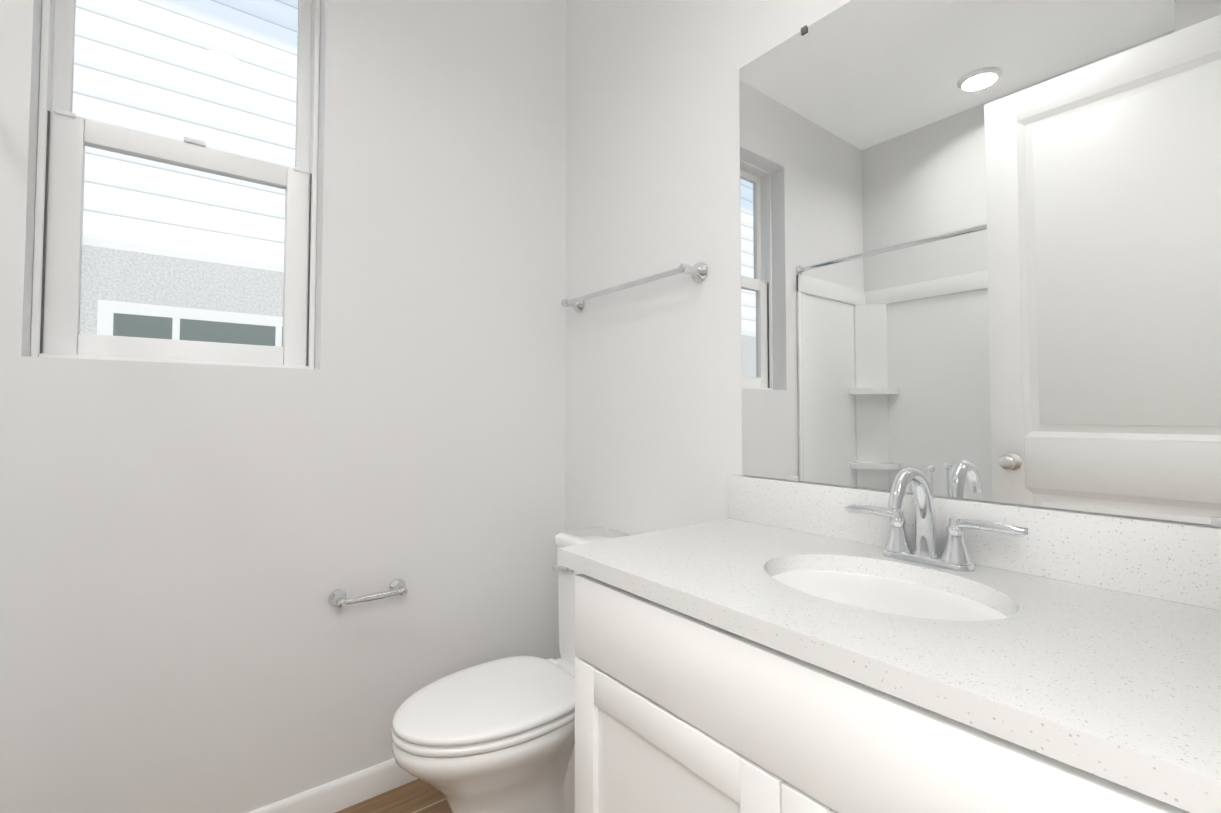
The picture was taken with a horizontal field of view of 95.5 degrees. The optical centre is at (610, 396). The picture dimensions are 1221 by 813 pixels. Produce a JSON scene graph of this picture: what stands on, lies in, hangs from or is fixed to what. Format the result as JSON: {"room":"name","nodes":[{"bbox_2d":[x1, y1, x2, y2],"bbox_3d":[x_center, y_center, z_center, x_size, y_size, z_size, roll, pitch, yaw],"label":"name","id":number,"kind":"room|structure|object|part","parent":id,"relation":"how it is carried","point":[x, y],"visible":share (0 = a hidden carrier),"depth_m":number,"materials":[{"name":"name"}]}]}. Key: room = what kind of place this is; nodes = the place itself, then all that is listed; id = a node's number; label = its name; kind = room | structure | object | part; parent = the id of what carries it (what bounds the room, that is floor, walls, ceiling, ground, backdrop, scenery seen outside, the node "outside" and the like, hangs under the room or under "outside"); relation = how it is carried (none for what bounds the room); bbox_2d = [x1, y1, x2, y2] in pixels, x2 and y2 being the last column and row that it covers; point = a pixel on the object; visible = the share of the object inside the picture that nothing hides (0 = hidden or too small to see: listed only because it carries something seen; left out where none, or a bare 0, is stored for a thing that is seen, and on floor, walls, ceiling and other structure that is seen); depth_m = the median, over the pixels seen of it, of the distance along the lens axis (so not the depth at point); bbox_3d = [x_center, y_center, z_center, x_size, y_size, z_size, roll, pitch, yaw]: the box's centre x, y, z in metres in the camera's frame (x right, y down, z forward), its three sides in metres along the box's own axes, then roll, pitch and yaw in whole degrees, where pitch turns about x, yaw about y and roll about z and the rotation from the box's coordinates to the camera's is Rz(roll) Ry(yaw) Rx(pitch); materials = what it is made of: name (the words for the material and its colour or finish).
{"room":"bathroom","nodes":[
{"label":"bathroom","id":0,"kind":"room"},
{"bbox_2d":[0,0,565,812],"bbox_3d":[-1.156,-0.238,1.527,2.570,2.890,0.200,1,-2,-38],"label":"wall","id":1,"kind":"structure","parent":0,"point":[186,550],"depth_m":1.65,"materials":[{"name":"white paint"}]},
{"bbox_2d":[30,0,319,368],"bbox_3d":[-1.177,-0.707,1.570,0.608,1.248,0.100,1,-2,-38],"label":"window","id":2,"kind":"structure","parent":1,"relation":"in","point":[66,135],"depth_m":1.50,"materials":[{"name":"white plastic"}]},
{"bbox_2d":[248,758,417,812],"bbox_3d":[-0.792,1.169,1.631,1.572,0.085,0.013,1,-2,-38],"label":"baseboard","id":3,"kind":"structure","parent":1,"relation":"attached to","point":[337,795],"depth_m":1.63,"materials":[{"name":"white paint"}]},
{"bbox_2d":[328,579,407,607],"bbox_3d":[-0.719,0.597,1.667,0.224,0.051,0.075,1,-2,-38],"label":"paper holder","id":4,"kind":"object","parent":1,"relation":"attached to","point":[337,597],"visible":1,"depth_m":1.64,"materials":[{"name":"silver metal"}]},
{"bbox_2d":[335,779,451,812],"bbox_3d":[-0.135,1.204,0.175,2.570,0.080,3.515,1,-2,-38],"label":"floor","id":5,"kind":"structure","parent":0,"point":[418,796],"depth_m":1.66,"materials":[{"name":"brown wood"}]},
{"bbox_2d":[391,527,629,812],"bbox_3d":[-0.219,0.825,1.560,0.760,0.767,0.398,1,-2,-38],"label":"toilet","id":6,"kind":"object","parent":5,"relation":"on","point":[496,736],"visible":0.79,"depth_m":1.40,"materials":[{"name":"white ceramic"}]},
{"bbox_3d":[-0.319,0.814,1.481,0.504,0.046,0.380,1,-2,-38],"label":"seat","id":7,"kind":"part","parent":6,"relation":"part of","materials":[{"name":"white plastic"}]},
{"bbox_3d":[-0.153,0.543,1.763,0.030,0.033,0.095,1,-2,-38],"label":"lever","id":8,"kind":"part","parent":6,"relation":"part of","materials":[{"name":"silver metal"}]},
{"bbox_2d":[558,465,1220,812],"bbox_3d":[0.440,0.656,0.894,0.559,1.062,1.068,1,-2,-38],"label":"bathroom vanity","id":9,"kind":"object","parent":5,"relation":"on","point":[767,645],"visible":1,"depth_m":0.79,"materials":[{"name":"white paint"}]},
{"bbox_2d":[844,465,1028,571],"bbox_3d":[0.557,0.220,1.016,0.166,0.182,0.313,1,-2,-38],"label":"faucet","id":10,"kind":"object","parent":9,"relation":"on","point":[898,553],"depth_m":1.03,"materials":[{"name":"silver metal"}]},
{"bbox_2d":[565,0,1211,534],"bbox_3d":[0.892,-0.258,0.898,0.120,2.890,3.315,1,-2,-38],"label":"wall","id":11,"kind":"structure","parent":0,"point":[653,406],"depth_m":1.76,"materials":[{"name":"white paint"}]},
{"bbox_2d":[561,262,707,312],"bbox_3d":[0.041,-0.353,1.826,0.079,0.060,0.670,1,-2,-38],"label":"towel rail","id":12,"kind":"object","parent":11,"relation":"attached to","point":[698,271],"visible":1,"depth_m":1.69,"materials":[{"name":"silver metal"}]},
{"bbox_2d":[739,0,1220,527],"bbox_3d":[0.668,-0.355,1.081,0.009,1.103,1.031,1,-2,-38],"label":"mirror","id":13,"kind":"object","parent":11,"relation":"attached to","point":[979,248],"visible":1,"depth_m":1.03,"materials":[{"name":"silver mirror"}]},
{"label":"outside","id":14,"kind":"structure","parent":0,"visible":0},
{"bbox_2d":[72,0,297,346],"bbox_3d":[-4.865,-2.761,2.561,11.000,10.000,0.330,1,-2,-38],"label":"window glass","id":15,"kind":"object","parent":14,"point":[107,207],"depth_m":3.84,"materials":[{"name":"clear glass"}]}
]}

